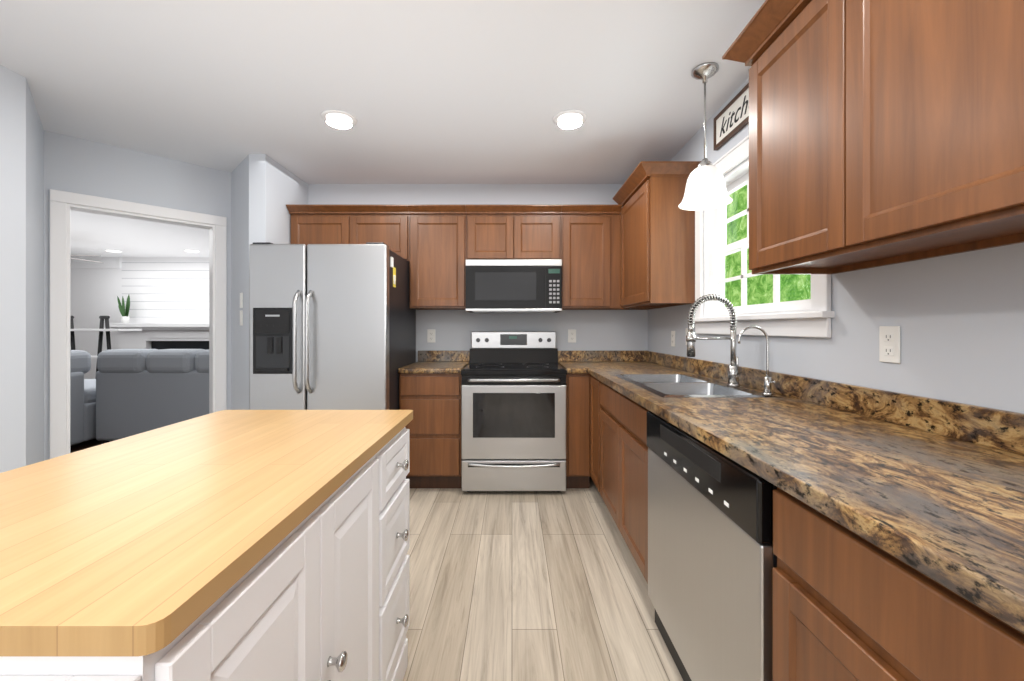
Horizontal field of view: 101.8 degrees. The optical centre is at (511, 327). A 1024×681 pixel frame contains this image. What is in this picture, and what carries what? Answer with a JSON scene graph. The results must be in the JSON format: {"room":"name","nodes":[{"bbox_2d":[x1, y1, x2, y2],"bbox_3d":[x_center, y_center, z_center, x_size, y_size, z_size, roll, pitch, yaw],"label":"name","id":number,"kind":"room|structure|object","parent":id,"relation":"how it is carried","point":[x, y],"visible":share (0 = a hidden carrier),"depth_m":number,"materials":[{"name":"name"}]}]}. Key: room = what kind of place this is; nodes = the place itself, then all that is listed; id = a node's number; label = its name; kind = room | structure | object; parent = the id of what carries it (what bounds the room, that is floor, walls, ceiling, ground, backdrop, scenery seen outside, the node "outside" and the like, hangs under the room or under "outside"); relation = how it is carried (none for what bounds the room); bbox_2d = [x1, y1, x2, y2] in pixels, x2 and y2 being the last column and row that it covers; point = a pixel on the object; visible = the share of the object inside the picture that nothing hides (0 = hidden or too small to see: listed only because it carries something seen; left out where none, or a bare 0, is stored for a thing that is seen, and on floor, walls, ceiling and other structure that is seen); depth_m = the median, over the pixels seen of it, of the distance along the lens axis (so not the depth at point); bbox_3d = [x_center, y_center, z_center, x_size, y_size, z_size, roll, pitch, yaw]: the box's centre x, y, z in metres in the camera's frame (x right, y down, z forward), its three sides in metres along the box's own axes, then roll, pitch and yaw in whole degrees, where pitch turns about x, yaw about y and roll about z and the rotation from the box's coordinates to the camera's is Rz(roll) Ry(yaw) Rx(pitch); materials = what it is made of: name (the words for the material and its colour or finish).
{"room":"kitchen","nodes":[
{"label":"kitchen","id":0,"kind":"room"},
{"bbox_2d":[71,257,208,378],"bbox_3d":[-5.510,-0.030,7.540,7.420,2.480,0.160,0,0,0],"label":"wall","id":1,"kind":"structure","parent":0,"point":[166,289],"depth_m":7.44,"materials":[{"name":"white paint"}]},
{"bbox_2d":[71,439,682,680],"bbox_3d":[-3.950,1.240,2.450,10.540,0.060,10.340,0,0,0],"label":"floor","id":2,"kind":"structure","parent":0,"point":[528,585],"depth_m":1.90,"materials":[{"name":"wood"}]},
{"bbox_2d":[71,316,141,378],"bbox_3d":[-6.517,0.510,6.500,1.134,1.403,0.400,0,0,0],"label":"trestle","id":3,"kind":"object","parent":2,"relation":"on","point":[101,329],"visible":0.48,"depth_m":6.48,"materials":[{"name":"black"}]},
{"bbox_2d":[71,349,208,444],"bbox_3d":[-4.040,0.718,4.605,2.620,0.985,1.230,0,0,0],"label":"sectional sofa","id":4,"kind":"object","parent":2,"relation":"on","point":[125,393],"visible":0.54,"depth_m":4.25,"materials":[{"name":"grey fabric"}]},
{"bbox_2d":[109,323,208,349],"bbox_3d":[-5.750,0.565,7.348,2.540,1.290,0.300,0,0,0],"label":"fireplace mantel","id":5,"kind":"object","parent":2,"relation":"on","point":[158,336],"visible":0.31,"depth_m":7.34,"materials":[{"name":"white wood"}]},
{"bbox_2d":[117,295,129,322],"bbox_3d":[-6.777,-0.339,7.300,0.167,0.516,0.229,0,0,0],"label":"snake plant","id":6,"kind":"object","parent":5,"relation":"on","point":[124,312],"visible":0.94,"depth_m":7.27,"materials":[{"name":"green plant"}]},
{"bbox_2d":[0,410,412,680],"bbox_3d":[-0.684,0.752,0.921,0.712,0.915,1.157,0,0,0],"label":"kitchen island","id":7,"kind":"object","parent":2,"relation":"on","point":[247,545],"visible":1,"depth_m":0.70,"materials":[{"name":"white wood"}]},
{"bbox_2d":[249,242,415,409],"bbox_3d":[-1.287,0.320,3.159,0.922,1.780,0.941,0,0,0],"label":"refrigerator","id":8,"kind":"object","parent":2,"relation":"on","point":[332,326],"visible":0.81,"depth_m":2.76,"materials":[{"name":"silver metal"}]},
{"bbox_2d":[400,374,461,487],"bbox_3d":[-0.602,0.772,3.365,0.455,0.875,0.627,0,0,0],"label":"base cabinet","id":9,"kind":"object","parent":2,"relation":"on","point":[433,402],"visible":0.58,"depth_m":3.05,"materials":[{"name":"brown wood"}]},
{"bbox_2d":[398,351,469,373],"bbox_3d":[-0.601,0.267,3.357,0.457,0.134,0.643,0,0,0],"label":"countertop","id":10,"kind":"structure","parent":9,"relation":"on","point":[429,362],"depth_m":3.45,"materials":[{"name":"stone"}]},
{"bbox_2d":[461,331,566,491],"bbox_3d":[0.014,0.620,3.296,0.766,1.180,0.688,0,0,0],"label":"range","id":11,"kind":"object","parent":2,"relation":"on","point":[513,410],"visible":1,"depth_m":3.00,"materials":[{"name":"silver metal"}]},
{"bbox_2d":[566,374,590,487],"bbox_3d":[0.491,0.772,3.365,0.183,0.875,0.627,0,0,0],"label":"base cabinet","id":12,"kind":"object","parent":2,"relation":"on","point":[577,430],"visible":0.56,"depth_m":3.05,"materials":[{"name":"brown wood"}]},
{"bbox_2d":[558,351,585,373],"bbox_3d":[0.475,0.267,3.357,0.151,0.134,0.643,0,0,0],"label":"countertop","id":13,"kind":"structure","parent":12,"relation":"on","point":[574,362],"depth_m":3.66,"materials":[{"name":"stone"}]},
{"bbox_2d":[590,375,601,491],"bbox_3d":[0.884,0.772,3.200,0.627,0.875,0.956,0,0,0],"label":"base cabinet","id":14,"kind":"object","parent":2,"relation":"on","point":[595,406],"visible":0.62,"depth_m":2.89,"materials":[{"name":"brown wood"}]},
{"bbox_2d":[600,382,648,583],"bbox_3d":[0.884,0.772,2.221,0.627,0.875,0.998,0,0,0],"label":"base cabinet","id":15,"kind":"object","parent":2,"relation":"on","point":[623,462],"visible":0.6,"depth_m":2.10,"materials":[{"name":"brown wood"}]},
{"bbox_2d":[586,351,1023,633],"bbox_3d":[0.874,0.267,1.139,0.647,0.134,5.078,0,0,0],"label":"countertop","id":16,"kind":"structure","parent":15,"relation":"on","point":[932,488],"depth_m":0.96,"materials":[{"name":"stone"}]},
{"bbox_2d":[615,374,777,396],"bbox_3d":[0.890,0.383,2.190,0.504,0.190,0.854,0,0,0],"label":"sink","id":17,"kind":"object","parent":16,"relation":"in","point":[673,385],"visible":0.25,"depth_m":2.17,"materials":[{"name":"silver metal"}]},
{"bbox_2d":[686,294,740,386],"bbox_3d":[0.997,0.060,2.047,0.263,0.456,0.096,0,0,0],"label":"spring faucet","id":18,"kind":"object","parent":16,"relation":"on","point":[734,374],"visible":1,"depth_m":2.05,"materials":[{"name":"silver metal"}]},
{"bbox_2d":[738,326,776,394],"bbox_3d":[1.051,0.139,1.783,0.151,0.297,0.078,0,0,0],"label":"filter faucet","id":19,"kind":"object","parent":16,"relation":"on","point":[767,384],"visible":1,"depth_m":1.79,"materials":[{"name":"silver metal"}]},
{"bbox_2d":[647,411,776,680],"bbox_3d":[0.850,0.775,1.324,0.600,0.870,0.782,0,0,0],"label":"dishwasher","id":20,"kind":"object","parent":2,"relation":"on","point":[712,560],"visible":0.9,"depth_m":1.18,"materials":[{"name":"silver metal"}]},
{"bbox_2d":[773,487,1023,680],"bbox_3d":[0.884,0.772,0.622,0.627,0.875,0.610,0,0,0],"label":"base cabinet","id":21,"kind":"object","parent":2,"relation":"on","point":[848,605],"visible":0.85,"depth_m":0.68,"materials":[{"name":"brown wood"}]},
{"bbox_2d":[0,0,765,256],"bbox_3d":[-3.950,-1.300,2.450,10.540,0.060,10.340,0,0,0],"label":"ceiling","id":22,"kind":"structure","parent":0,"point":[453,91],"depth_m":2.16,"materials":[{"name":"white paint"}]},
{"bbox_2d":[71,255,102,262],"bbox_3d":[-6.319,-1.100,5.666,1.262,0.340,1.283,0,0,0],"label":"ceiling fan","id":23,"kind":"object","parent":22,"relation":"hanging from","point":[86,260],"visible":0.12,"depth_m":5.83,"materials":[{"name":"grey"}]},
{"bbox_2d":[321,110,356,126],"bbox_3d":[-1.047,-1.266,2.525,0.204,0.007,0.204,0,0,0],"label":"recessed light","id":24,"kind":"object","parent":22,"relation":"in","point":[338,118],"visible":1,"depth_m":2.52,"materials":[{"name":"white plastic"}]},
{"bbox_2d":[553,110,586,126],"bbox_3d":[0.352,-1.266,2.525,0.204,0.007,0.204,0,0,0],"label":"recessed light","id":25,"kind":"object","parent":22,"relation":"in","point":[569,118],"visible":1,"depth_m":2.52,"materials":[{"name":"white"}]},
{"bbox_2d":[678,62,732,210],"bbox_3d":[0.950,-0.941,2.050,0.244,0.658,0.244,0,0,0],"label":"pendant light","id":26,"kind":"object","parent":22,"relation":"hanging from","point":[705,189],"visible":1,"depth_m":2.02,"materials":[{"name":"silver metal"}]},
{"bbox_2d":[0,65,1023,472],"bbox_3d":[-0.926,-0.030,0.540,4.492,2.480,6.520,0,0,0],"label":"wall","id":27,"kind":"structure","parent":0,"point":[958,319],"depth_m":2.26,"materials":[{"name":"white paint"}]},
{"bbox_2d":[50,189,226,458],"bbox_3d":[-2.698,0.158,3.078,0.160,2.105,0.960,0,0,44],"label":"trim","id":28,"kind":"structure","parent":27,"relation":"attached to","point":[60,325],"depth_m":2.83,"materials":[{"name":"white wood"}]},
{"bbox_2d":[240,310,242,325],"bbox_3d":[-2.064,-0.075,3.173,0.072,0.116,0.008,0,0,44],"label":"switch","id":29,"kind":"object","parent":27,"relation":"attached to","point":[241,317],"visible":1,"depth_m":3.16,"materials":[{"name":"white plastic"}]},
{"bbox_2d":[240,292,242,307],"bbox_3d":[-2.064,-0.210,3.173,0.072,0.116,0.008,0,0,44],"label":"switch","id":30,"kind":"object","parent":27,"relation":"attached to","point":[241,300],"visible":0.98,"depth_m":3.16,"materials":[{"name":"white plastic"}]},
{"bbox_2d":[286,205,409,261],"bbox_3d":[-1.313,-0.760,3.491,0.963,0.437,0.373,0,0,0],"label":"upper cabinet","id":31,"kind":"object","parent":27,"relation":"attached to","point":[389,225],"visible":0.62,"depth_m":3.36,"materials":[{"name":"brown wood"}]},
{"bbox_2d":[427,329,434,342],"bbox_3d":[-0.712,0.072,3.675,0.072,0.116,0.007,0,0,0],"label":"electrical outlet","id":32,"kind":"object","parent":27,"relation":"attached to","point":[430,335],"visible":1,"depth_m":3.67,"materials":[{"name":"white plastic"}]},
{"bbox_2d":[407,205,466,309],"bbox_3d":[-0.600,-0.570,3.491,0.460,0.819,0.373,0,0,0],"label":"upper cabinet","id":33,"kind":"object","parent":27,"relation":"attached to","point":[438,245],"visible":0.88,"depth_m":3.36,"materials":[{"name":"brown wood"}]},
{"bbox_2d":[466,205,561,258],"bbox_3d":[0.014,-0.761,3.491,0.764,0.435,0.373,0,0,0],"label":"upper cabinet","id":34,"kind":"object","parent":27,"relation":"attached to","point":[513,231],"visible":0.96,"depth_m":3.36,"materials":[{"name":"brown wood"}]},
{"bbox_2d":[466,259,561,312],"bbox_3d":[0.014,-0.334,3.471,0.758,0.409,0.410,0,0,0],"label":"microwave","id":35,"kind":"object","parent":34,"relation":"attached to","point":[513,285],"visible":1,"depth_m":3.27,"materials":[{"name":"black"}]},
{"bbox_2d":[568,329,575,342],"bbox_3d":[0.530,0.072,3.675,0.072,0.116,0.007,0,0,0],"label":"electrical outlet","id":36,"kind":"object","parent":27,"relation":"attached to","point":[571,335],"visible":1,"depth_m":3.67,"materials":[{"name":"white plastic"}]},
{"bbox_2d":[561,205,656,309],"bbox_3d":[0.798,-0.570,3.491,0.800,0.819,0.373,0,0,0],"label":"upper cabinet","id":37,"kind":"object","parent":27,"relation":"attached to","point":[591,253],"visible":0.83,"depth_m":3.36,"materials":[{"name":"brown wood"}]},
{"bbox_2d":[613,161,701,307],"bbox_3d":[1.006,-0.606,3.002,0.383,0.892,0.745,0,0,0],"label":"upper cabinet","id":38,"kind":"object","parent":27,"relation":"attached to","point":[657,247],"visible":0.92,"depth_m":2.69,"materials":[{"name":"brown wood"}]},
{"bbox_2d":[671,331,674,346],"bbox_3d":[1.195,0.080,3.090,0.007,0.116,0.072,0,0,0],"label":"electrical outlet","id":39,"kind":"object","parent":27,"relation":"attached to","point":[673,338],"visible":1,"depth_m":3.08,"materials":[{"name":"white plastic"}]},
{"bbox_2d":[714,83,748,150],"bbox_3d":[1.187,-1.127,2.055,0.022,0.185,0.750,0,0,0],"label":"kitchen sign","id":40,"kind":"object","parent":27,"relation":"attached to","point":[731,119],"visible":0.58,"depth_m":2.23,"materials":[{"name":"white wood"}]},
{"bbox_2d":[693,135,834,337],"bbox_3d":[1.236,-0.461,2.123,0.167,0.995,1.149,0,0,0],"label":"kitchen window","id":41,"kind":"structure","parent":27,"relation":"in","point":[813,315],"depth_m":2.26,"materials":[{"name":"white"}]},
{"bbox_2d":[722,0,1023,273],"bbox_3d":[1.006,-0.626,1.128,0.383,0.852,0.976,0,0,0],"label":"upper cabinet","id":42,"kind":"object","parent":27,"relation":"attached to","point":[885,132],"visible":1,"depth_m":1.02,"materials":[{"name":"brown wood"}]},
{"bbox_2d":[879,326,899,363],"bbox_3d":[1.195,0.052,1.319,0.007,0.116,0.072,0,0,0],"label":"electrical outlet","id":43,"kind":"object","parent":27,"relation":"attached to","point":[889,344],"visible":1,"depth_m":1.31,"materials":[{"name":"white plastic"}]},
{"label":"outside","id":44,"kind":"structure","parent":0,"visible":0},
{"bbox_2d":[725,184,810,306],"bbox_3d":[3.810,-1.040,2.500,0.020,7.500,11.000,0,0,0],"label":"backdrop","id":45,"kind":"structure","parent":44,"point":[735,209],"depth_m":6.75,"materials":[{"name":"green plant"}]}
]}

